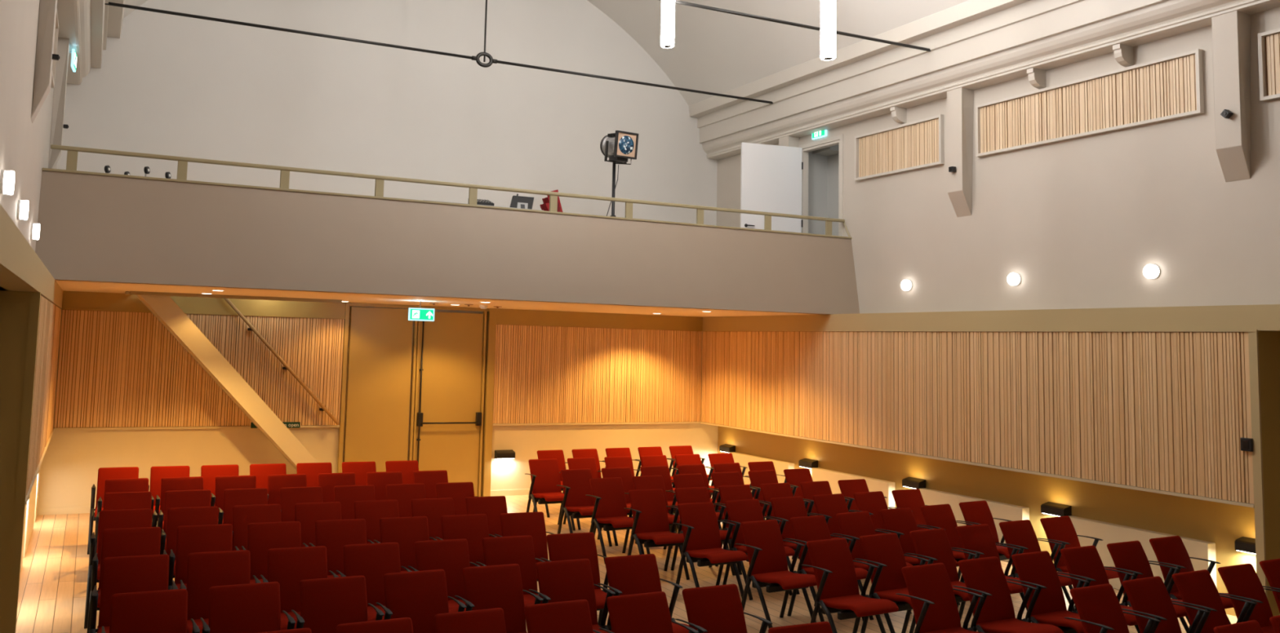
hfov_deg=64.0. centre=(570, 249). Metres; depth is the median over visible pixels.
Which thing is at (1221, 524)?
wall
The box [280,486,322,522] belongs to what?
chair
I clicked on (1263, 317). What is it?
trim
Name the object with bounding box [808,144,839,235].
wall
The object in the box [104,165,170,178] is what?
trolley
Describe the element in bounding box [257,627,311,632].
chair
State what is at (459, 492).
chair
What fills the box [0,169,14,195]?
lamp
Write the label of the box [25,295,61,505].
slatted panel
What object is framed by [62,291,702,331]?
trim
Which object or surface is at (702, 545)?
chair
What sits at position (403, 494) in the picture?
chair
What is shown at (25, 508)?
wall panel
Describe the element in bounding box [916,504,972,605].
chair
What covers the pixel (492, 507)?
chair
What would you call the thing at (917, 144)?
slatted panel
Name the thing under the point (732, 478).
chair
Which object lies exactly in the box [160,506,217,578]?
chair
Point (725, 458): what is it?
chair
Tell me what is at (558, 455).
chair
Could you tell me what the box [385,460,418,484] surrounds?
chair
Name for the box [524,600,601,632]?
chair
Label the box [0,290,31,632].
wall
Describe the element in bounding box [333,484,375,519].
chair
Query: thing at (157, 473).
chair
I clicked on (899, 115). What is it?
console
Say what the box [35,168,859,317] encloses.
balcony
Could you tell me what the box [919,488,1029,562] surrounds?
wall panel
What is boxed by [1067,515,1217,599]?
wall panel
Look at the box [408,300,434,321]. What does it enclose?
exit sign
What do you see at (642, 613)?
chair
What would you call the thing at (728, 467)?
chair
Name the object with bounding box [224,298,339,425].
wall handrail
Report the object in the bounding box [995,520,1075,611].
chair
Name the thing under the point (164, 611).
chair
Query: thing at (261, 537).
chair
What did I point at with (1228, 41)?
pilaster
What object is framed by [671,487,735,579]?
chair
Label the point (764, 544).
chair
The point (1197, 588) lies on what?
chair
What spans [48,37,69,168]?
wall bracket
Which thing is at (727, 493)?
chair
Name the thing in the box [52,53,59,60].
wall sensor
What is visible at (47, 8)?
wall bracket
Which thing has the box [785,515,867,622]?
chair
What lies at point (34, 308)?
trim
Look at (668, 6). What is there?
pendant
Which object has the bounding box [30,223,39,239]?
lamp
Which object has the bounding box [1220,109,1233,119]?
wall sensor
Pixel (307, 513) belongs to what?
chair
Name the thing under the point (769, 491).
chair
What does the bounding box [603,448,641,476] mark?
chair
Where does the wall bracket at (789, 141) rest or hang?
attached to the wall at (1080, 221)
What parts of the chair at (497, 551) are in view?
backrest, seat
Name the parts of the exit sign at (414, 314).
doorway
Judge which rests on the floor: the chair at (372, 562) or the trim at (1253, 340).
the chair at (372, 562)
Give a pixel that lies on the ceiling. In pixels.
(713, 51)
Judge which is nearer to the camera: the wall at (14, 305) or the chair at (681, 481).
the wall at (14, 305)
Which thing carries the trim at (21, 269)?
attached to the wall at (24, 144)
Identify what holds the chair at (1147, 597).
on the floor
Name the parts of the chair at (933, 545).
leg, armrest, arm post, backrest, seat, seat frame, armrest, arm post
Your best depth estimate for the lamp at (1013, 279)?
12.63 m
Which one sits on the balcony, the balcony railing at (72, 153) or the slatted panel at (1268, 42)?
the balcony railing at (72, 153)
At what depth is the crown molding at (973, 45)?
13.47 m
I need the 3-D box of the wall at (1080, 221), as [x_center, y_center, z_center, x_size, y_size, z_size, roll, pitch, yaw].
[6.795,-1.244,10.322,0.100,4.150,19.100,4,-6,-25]
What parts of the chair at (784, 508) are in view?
armrest, arm post, backrest, seat, leg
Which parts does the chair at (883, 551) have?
leg, armrest, arm post, backrest, leg, seat, seat frame, leg, armrest, arm post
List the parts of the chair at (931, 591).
armrest, arm post, backrest, seat, armrest, arm post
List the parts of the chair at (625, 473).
leg, backrest, seat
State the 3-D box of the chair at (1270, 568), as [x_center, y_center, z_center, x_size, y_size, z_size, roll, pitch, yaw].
[5.790,2.915,7.920,0.548,0.890,0.620,4,-6,-28]
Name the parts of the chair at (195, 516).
arm post, armrest, backrest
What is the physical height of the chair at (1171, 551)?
0.890 m
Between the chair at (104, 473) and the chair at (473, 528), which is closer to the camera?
the chair at (473, 528)
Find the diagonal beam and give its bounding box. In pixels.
[135,294,318,471]
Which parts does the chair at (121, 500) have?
leg, arm post, backrest, arm post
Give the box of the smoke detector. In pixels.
[480,305,487,309]
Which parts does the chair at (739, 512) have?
leg, armrest, arm post, leg, backrest, seat, armrest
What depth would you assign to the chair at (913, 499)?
11.70 m
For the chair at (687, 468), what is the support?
on the floor
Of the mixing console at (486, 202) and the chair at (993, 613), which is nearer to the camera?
the chair at (993, 613)
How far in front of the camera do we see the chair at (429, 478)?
12.27 m
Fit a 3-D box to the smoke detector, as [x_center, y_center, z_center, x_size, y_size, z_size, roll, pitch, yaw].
[-1.296,0.857,15.162,0.120,0.055,0.120,4,-6,-25]
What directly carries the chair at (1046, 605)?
on the floor
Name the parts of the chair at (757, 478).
arm post, backrest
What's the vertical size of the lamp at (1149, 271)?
0.163 m
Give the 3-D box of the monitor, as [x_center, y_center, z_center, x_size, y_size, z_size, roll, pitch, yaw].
[-0.689,-0.671,14.516,0.385,0.252,0.180,4,-6,-25]
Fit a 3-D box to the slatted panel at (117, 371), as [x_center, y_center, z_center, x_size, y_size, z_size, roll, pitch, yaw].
[-5.188,1.740,14.581,3.835,1.620,0.042,4,-6,-25]
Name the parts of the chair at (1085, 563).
armrest, arm post, backrest, armrest, arm post, seat, leg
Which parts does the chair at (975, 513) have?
armrest, backrest, seat, armrest, arm post, seat frame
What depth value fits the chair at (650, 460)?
14.65 m
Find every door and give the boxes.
[337,302,496,497]
[740,142,803,232]
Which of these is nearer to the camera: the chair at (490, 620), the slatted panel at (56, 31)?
the chair at (490, 620)
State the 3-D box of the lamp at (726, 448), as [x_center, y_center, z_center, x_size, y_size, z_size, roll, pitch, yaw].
[2.722,3.468,17.749,0.125,0.138,0.310,4,-6,-25]
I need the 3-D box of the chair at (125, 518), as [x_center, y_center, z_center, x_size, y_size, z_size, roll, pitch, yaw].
[-3.863,2.740,8.802,0.548,0.890,0.620,4,-6,-23]
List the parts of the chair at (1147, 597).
armrest, backrest, arm post, armrest, arm post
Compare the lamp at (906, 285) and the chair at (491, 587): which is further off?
the lamp at (906, 285)
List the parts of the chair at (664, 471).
backrest, seat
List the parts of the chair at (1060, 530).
armrest, arm post, backrest, leg, seat, armrest, arm post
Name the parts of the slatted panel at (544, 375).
sill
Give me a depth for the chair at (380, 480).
12.05 m
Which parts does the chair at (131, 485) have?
arm post, backrest, arm post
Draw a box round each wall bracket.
[31,0,57,122]
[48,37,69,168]
[778,135,799,147]
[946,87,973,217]
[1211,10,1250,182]
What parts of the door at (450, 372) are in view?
lock rod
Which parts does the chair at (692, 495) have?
leg, arm post, backrest, seat, arm post, leg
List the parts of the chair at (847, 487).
arm post, backrest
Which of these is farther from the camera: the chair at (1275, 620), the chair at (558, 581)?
the chair at (558, 581)
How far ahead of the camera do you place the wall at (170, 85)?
16.49 m
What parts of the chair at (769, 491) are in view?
arm post, backrest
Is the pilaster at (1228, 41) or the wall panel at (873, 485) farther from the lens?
the wall panel at (873, 485)
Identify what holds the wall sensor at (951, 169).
attached to the pilaster at (960, 101)
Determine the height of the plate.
0.084 m
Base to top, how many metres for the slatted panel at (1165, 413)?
1.620 m
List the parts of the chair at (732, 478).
arm post, leg, backrest, arm post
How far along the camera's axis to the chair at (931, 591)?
7.50 m
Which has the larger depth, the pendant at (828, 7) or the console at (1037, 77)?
the console at (1037, 77)
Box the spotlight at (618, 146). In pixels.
[600,130,638,217]
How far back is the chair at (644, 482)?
12.32 m
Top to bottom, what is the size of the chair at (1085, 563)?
0.890 m
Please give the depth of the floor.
10.31 m
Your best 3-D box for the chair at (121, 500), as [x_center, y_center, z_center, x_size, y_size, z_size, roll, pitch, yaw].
[-4.273,2.820,9.785,0.548,0.890,0.620,4,-6,-23]
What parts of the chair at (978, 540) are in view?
leg, armrest, arm post, backrest, armrest, arm post, seat, leg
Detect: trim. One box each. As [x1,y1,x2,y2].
[0,204,62,308]
[5,292,40,632]
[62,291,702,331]
[702,304,1279,332]
[1248,332,1267,599]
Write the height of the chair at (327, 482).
0.890 m
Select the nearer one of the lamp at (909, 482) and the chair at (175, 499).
the chair at (175, 499)
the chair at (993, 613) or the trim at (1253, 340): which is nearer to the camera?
the chair at (993, 613)
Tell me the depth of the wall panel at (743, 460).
16.89 m
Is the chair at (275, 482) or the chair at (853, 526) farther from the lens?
the chair at (275, 482)
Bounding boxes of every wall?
[0,0,57,291]
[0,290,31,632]
[37,306,718,508]
[56,0,717,225]
[716,7,1279,313]
[717,330,1279,617]
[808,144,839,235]
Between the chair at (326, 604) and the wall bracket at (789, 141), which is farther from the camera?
the wall bracket at (789, 141)
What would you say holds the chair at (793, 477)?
on the floor
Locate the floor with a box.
[15,495,1237,632]
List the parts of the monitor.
bracket plate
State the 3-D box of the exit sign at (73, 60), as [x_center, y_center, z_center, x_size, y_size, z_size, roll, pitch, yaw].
[-6.212,-2.352,12.669,0.127,0.220,0.300,4,-6,-21]
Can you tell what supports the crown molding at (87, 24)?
attached to the wall at (24, 144)
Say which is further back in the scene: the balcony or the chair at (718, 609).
the balcony
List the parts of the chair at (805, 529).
leg, armrest, arm post, backrest, leg, seat, armrest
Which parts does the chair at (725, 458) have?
backrest, arm post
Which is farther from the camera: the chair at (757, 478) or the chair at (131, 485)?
the chair at (757, 478)
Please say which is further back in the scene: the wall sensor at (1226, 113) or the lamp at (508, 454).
the lamp at (508, 454)
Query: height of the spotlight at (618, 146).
2.268 m
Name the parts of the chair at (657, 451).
backrest, arm post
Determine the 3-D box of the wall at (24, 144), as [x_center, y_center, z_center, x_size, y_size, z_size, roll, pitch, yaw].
[-3.275,-1.940,5.649,0.250,4.150,19.100,4,-6,-25]
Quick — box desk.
[422,200,541,210]
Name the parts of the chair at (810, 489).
arm post, backrest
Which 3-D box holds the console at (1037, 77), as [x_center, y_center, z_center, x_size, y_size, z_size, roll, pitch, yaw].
[5.684,-2.086,12.460,0.220,0.222,0.090,4,-6,-25]
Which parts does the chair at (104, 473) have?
leg, arm post, seat, backrest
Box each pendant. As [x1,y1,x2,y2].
[660,0,675,48]
[820,0,835,60]
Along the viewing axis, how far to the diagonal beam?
13.80 m
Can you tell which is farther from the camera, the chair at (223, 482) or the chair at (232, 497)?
the chair at (223, 482)
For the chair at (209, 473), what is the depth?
12.28 m
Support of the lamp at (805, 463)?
attached to the wall at (1221, 524)
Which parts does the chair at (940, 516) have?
armrest, backrest, seat, leg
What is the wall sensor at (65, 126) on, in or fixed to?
attached to the wall bracket at (63, 46)
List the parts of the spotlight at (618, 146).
frame, plate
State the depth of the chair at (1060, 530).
9.94 m
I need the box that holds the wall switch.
[1240,437,1253,452]
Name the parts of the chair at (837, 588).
leg, armrest, arm post, leg, backrest, seat frame, leg, seat, armrest, arm post, leg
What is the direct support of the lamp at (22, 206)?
attached to the wall at (24, 144)
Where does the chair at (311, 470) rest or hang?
on the floor
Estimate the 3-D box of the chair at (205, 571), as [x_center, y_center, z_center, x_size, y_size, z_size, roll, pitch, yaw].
[-2.463,2.626,7.147,0.548,0.890,0.620,4,-6,-23]
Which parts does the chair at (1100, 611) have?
armrest, backrest, arm post, armrest, arm post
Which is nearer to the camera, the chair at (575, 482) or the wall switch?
the wall switch
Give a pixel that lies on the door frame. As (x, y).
(837, 140)
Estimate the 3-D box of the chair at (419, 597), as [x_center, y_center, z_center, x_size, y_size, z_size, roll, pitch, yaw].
[-0.955,2.622,6.675,0.548,0.890,0.620,4,-6,-25]
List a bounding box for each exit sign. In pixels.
[69,48,76,71]
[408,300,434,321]
[812,129,826,139]
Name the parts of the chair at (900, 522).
armrest, backrest, seat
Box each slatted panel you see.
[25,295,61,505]
[50,8,58,88]
[53,309,344,431]
[493,324,702,426]
[700,331,1253,507]
[854,114,944,181]
[975,48,1204,157]
[1257,27,1279,102]
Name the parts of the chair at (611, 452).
backrest, arm post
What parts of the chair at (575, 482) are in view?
leg, arm post, leg, backrest, seat frame, seat, leg, leg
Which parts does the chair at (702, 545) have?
leg, armrest, arm post, leg, backrest, seat frame, seat, leg, armrest, arm post, leg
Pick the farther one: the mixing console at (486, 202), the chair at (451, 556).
the mixing console at (486, 202)
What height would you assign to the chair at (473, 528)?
0.890 m
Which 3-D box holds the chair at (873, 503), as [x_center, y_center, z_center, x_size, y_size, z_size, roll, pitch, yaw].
[3.470,3.156,11.211,0.548,0.890,0.620,4,-6,-28]
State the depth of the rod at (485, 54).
14.50 m
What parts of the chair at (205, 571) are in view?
armrest, seat, backrest, armrest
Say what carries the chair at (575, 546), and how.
on the floor
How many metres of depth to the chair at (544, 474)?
13.73 m
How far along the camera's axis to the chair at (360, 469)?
12.97 m
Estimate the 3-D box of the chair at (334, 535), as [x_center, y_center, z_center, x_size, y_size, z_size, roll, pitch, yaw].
[-1.905,2.771,8.574,0.548,0.890,0.620,4,-6,-22]
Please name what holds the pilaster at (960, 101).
attached to the wall at (1080, 221)
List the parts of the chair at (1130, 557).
armrest, arm post, backrest, seat, armrest, arm post, leg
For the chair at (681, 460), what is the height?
0.890 m
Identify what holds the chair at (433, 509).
on the floor
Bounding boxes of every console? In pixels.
[467,199,493,205]
[890,106,906,124]
[1026,67,1045,88]
[1112,44,1133,66]
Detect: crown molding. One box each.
[57,0,124,84]
[688,0,1279,159]
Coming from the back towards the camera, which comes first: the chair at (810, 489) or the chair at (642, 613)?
the chair at (810, 489)
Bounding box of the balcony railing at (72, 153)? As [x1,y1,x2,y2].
[50,144,850,236]
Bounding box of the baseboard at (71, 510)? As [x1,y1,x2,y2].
[37,482,711,515]
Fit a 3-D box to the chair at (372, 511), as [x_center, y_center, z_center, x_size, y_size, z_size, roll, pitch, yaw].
[-1.802,2.876,9.680,0.548,0.890,0.620,4,-6,-23]
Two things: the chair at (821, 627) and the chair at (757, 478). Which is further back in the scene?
the chair at (757, 478)
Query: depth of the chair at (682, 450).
16.15 m
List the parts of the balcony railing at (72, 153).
post, post, post, post, post, post, post, post, post, post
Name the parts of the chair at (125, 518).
leg, arm post, armrest, seat, backrest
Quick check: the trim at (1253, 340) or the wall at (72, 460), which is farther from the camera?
the wall at (72, 460)
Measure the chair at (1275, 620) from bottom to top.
0.890 m
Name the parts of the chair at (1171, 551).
armrest, backrest, arm post, leg, seat, armrest, arm post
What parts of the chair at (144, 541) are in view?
leg, arm post, armrest, seat, backrest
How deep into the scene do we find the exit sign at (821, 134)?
16.29 m
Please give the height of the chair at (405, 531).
0.890 m
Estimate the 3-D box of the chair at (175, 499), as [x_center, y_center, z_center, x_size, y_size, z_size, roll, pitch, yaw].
[-3.762,2.853,10.003,0.548,0.890,0.620,4,-6,-23]
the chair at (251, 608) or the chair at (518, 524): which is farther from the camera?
the chair at (518, 524)
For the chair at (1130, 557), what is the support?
on the floor
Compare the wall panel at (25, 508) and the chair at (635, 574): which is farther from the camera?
the wall panel at (25, 508)
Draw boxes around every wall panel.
[20,503,26,571]
[22,475,37,558]
[34,466,40,523]
[729,452,794,493]
[811,467,895,508]
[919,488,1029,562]
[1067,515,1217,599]
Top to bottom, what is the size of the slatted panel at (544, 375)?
1.620 m
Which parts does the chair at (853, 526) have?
armrest, arm post, backrest, leg, seat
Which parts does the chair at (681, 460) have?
backrest, arm post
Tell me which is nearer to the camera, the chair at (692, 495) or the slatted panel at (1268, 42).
the slatted panel at (1268, 42)
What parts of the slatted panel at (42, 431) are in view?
sill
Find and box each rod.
[104,0,773,103]
[659,0,930,51]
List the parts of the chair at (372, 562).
armrest, backrest, seat, armrest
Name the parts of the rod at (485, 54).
hanger rod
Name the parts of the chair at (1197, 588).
armrest, backrest, arm post, armrest, arm post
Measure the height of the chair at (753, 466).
0.890 m
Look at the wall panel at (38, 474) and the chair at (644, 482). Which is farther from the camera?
the wall panel at (38, 474)
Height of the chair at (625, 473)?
0.890 m
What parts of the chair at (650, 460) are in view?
backrest, arm post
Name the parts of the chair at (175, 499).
arm post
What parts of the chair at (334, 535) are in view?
seat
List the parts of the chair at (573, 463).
leg, leg, backrest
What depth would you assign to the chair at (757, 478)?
13.15 m
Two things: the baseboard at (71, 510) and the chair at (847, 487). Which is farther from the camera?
the baseboard at (71, 510)
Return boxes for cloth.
[540,190,562,212]
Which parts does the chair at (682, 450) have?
arm post, backrest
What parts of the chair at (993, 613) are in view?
armrest, arm post, leg, backrest, seat, armrest, arm post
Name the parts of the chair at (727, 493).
arm post, leg, backrest, arm post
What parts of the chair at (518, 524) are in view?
backrest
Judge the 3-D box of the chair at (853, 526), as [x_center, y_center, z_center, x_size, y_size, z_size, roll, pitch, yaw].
[2.897,3.005,9.736,0.548,0.890,0.620,5,-6,-30]
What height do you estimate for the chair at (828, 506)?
0.890 m
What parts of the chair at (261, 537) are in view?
seat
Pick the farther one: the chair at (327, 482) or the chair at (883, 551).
the chair at (327, 482)
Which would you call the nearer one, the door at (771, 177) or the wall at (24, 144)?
the wall at (24, 144)
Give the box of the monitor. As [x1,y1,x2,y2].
[510,194,533,209]
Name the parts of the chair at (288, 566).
armrest, seat, backrest, armrest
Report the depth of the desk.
14.02 m
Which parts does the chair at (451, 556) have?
backrest, seat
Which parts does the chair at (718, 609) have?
armrest, backrest, armrest, arm post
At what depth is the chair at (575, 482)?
12.70 m
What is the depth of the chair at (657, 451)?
15.87 m
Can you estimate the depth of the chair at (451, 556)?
7.99 m
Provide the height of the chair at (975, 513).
0.890 m
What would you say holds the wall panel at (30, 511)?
attached to the wall
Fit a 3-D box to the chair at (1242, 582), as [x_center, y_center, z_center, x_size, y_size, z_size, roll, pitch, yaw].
[5.274,2.875,7.630,0.548,0.890,0.620,4,-6,-28]
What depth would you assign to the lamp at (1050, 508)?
11.65 m
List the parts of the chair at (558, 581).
armrest, arm post, backrest, seat, armrest, leg, arm post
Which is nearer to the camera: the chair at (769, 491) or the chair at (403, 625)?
the chair at (403, 625)
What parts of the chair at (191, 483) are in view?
arm post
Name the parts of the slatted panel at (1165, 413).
sill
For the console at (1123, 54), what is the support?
attached to the wall at (1080, 221)
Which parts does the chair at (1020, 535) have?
armrest, arm post, backrest, seat, armrest, arm post, leg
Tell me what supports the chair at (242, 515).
on the floor
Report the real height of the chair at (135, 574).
0.890 m
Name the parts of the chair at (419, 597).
armrest, arm post, armrest, arm post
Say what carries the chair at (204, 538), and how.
on the floor
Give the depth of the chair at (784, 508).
10.80 m
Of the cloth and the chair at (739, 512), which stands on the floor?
the chair at (739, 512)
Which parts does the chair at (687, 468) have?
backrest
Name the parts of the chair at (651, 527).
leg, armrest, arm post, leg, backrest, seat frame, seat, leg, arm post, leg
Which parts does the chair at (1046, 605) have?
armrest, arm post, leg, backrest, seat, seat frame, armrest, arm post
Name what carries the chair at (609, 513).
on the floor
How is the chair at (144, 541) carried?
on the floor
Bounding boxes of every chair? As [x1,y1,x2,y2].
[84,508,152,628]
[86,527,167,632]
[87,466,138,555]
[88,554,177,632]
[94,491,157,555]
[97,478,154,521]
[101,589,199,632]
[148,466,190,515]
[155,476,203,529]
[157,489,210,551]
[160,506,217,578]
[168,524,239,590]
[179,550,260,632]
[200,464,239,500]
[200,582,295,632]
[210,475,256,524]
[217,488,267,525]
[231,504,280,551]
[241,521,308,583]
[249,463,286,489]
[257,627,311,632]
[260,546,338,631]
[267,474,306,504]
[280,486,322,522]
[291,575,384,632]
[294,502,341,547]
[296,462,332,487]
[309,519,373,577]
[317,472,355,502]
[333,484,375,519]
[336,542,412,622]
[336,617,413,632]
[342,462,376,485]
[354,499,399,544]
[365,471,403,500]
[373,516,436,573]
[376,569,466,632]
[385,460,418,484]
[386,484,426,517]
[408,538,479,613]
[410,497,454,541]
[412,470,448,498]
[434,608,506,632]
[435,482,474,515]
[435,514,496,567]
[454,564,543,632]
[465,496,507,537]
[475,535,545,606]
[494,511,554,581]
[524,458,575,530]
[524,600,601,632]
[528,559,615,632]
[533,449,567,517]
[540,532,608,626]
[556,468,612,546]
[563,457,601,530]
[571,448,605,478]
[586,477,644,563]
[597,466,634,546]
[597,554,688,632]
[598,591,699,632]
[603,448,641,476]
[604,456,641,476]
[624,488,689,580]
[627,475,684,554]
[634,446,675,484]
[636,455,679,514]
[640,466,677,532]
[669,445,711,485]
[669,473,724,549]
[671,454,714,495]
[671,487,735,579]
[672,502,747,598]
[675,464,716,533]
[675,584,773,632]
[706,453,752,497]
[707,471,766,549]
[710,462,754,499]
[714,484,769,575]
[720,499,795,600]
[734,520,817,628]
[744,461,786,520]
[747,470,794,517]
[759,483,810,559]
[766,496,826,595]
[768,622,832,632]
[783,468,813,503]
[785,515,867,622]
[797,480,849,559]
[800,537,898,632]
[808,493,856,539]
[831,511,913,620]
[837,479,886,512]
[848,491,893,534]
[855,533,929,632]
[875,507,958,566]
[888,488,928,530]
[895,563,983,632]
[904,528,977,632]
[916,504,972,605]
[951,524,1032,622]
[952,556,1063,632]
[955,500,1012,560]
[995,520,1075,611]
[1007,551,1088,632]
[1037,515,1118,607]
[1057,546,1140,632]
[1064,583,1161,632]
[1103,541,1189,632]
[1121,576,1210,632]
[1148,536,1233,629]
[1171,569,1257,632]
[1213,620,1263,632]
[1217,564,1279,632]
[1259,559,1279,613]
[1269,615,1279,632]
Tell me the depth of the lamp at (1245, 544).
9.74 m
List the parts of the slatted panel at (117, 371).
sill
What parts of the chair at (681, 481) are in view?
backrest, arm post, seat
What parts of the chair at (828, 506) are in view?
armrest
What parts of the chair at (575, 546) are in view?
backrest, leg, seat, arm post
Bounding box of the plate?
[250,422,300,428]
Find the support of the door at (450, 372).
in the wall at (72, 460)
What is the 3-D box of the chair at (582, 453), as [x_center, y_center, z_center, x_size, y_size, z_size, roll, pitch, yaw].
[0.330,3.428,15.077,0.548,0.890,0.620,4,-6,-29]
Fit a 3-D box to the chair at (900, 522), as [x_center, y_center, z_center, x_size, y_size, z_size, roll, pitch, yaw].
[3.417,3.048,10.050,0.548,0.890,0.620,5,-6,-30]
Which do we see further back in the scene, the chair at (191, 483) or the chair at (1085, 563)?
the chair at (191, 483)
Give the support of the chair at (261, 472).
on the floor
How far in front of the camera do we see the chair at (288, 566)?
7.56 m
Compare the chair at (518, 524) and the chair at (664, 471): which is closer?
the chair at (518, 524)
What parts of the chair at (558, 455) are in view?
leg, backrest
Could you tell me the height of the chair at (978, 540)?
0.890 m
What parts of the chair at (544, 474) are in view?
leg, arm post, leg, backrest, seat, seat frame, leg, leg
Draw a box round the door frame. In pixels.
[798,134,843,236]
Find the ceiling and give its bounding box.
[123,0,969,106]
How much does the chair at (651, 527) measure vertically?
0.890 m
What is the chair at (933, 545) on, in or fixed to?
on the floor
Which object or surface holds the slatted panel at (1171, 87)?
attached to the wall at (1080, 221)
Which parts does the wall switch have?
button plate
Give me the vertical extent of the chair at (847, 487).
0.890 m
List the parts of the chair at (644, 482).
leg, backrest, arm post, seat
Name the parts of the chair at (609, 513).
leg, arm post, leg, backrest, seat frame, seat, leg, arm post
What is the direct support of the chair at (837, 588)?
on the floor
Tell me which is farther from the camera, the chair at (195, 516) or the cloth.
the cloth
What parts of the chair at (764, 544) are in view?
leg, armrest, arm post, leg, backrest, seat frame, seat, leg, armrest, arm post, leg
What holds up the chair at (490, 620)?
on the floor
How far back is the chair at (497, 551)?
8.22 m
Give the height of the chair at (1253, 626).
0.890 m
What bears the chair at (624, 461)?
on the floor
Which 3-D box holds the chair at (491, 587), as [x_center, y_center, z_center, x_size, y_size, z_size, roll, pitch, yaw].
[-0.452,2.658,6.917,0.548,0.890,0.620,4,-6,-25]
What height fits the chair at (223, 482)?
0.890 m
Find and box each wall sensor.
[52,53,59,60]
[62,124,68,128]
[948,166,955,172]
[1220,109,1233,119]
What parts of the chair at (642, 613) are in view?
armrest, backrest, armrest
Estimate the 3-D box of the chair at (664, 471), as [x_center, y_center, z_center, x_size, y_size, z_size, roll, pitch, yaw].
[1.219,3.274,13.148,0.548,0.890,0.620,4,-6,-28]
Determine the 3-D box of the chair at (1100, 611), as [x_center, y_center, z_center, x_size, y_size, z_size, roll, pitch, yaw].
[3.724,2.756,6.779,0.548,0.890,0.620,4,-6,-28]
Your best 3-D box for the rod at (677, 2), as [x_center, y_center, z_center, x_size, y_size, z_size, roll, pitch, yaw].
[0.276,-4.240,11.664,10.090,2.743,0.060,4,-6,-25]
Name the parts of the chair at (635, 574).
armrest, arm post, backrest, armrest, arm post, seat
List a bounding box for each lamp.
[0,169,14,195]
[17,200,28,220]
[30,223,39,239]
[494,449,515,459]
[719,444,735,453]
[798,458,817,469]
[901,280,912,291]
[902,476,925,488]
[1007,272,1021,285]
[1040,502,1071,516]
[1142,264,1160,279]
[1234,537,1255,554]
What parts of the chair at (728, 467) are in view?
backrest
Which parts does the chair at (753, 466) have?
backrest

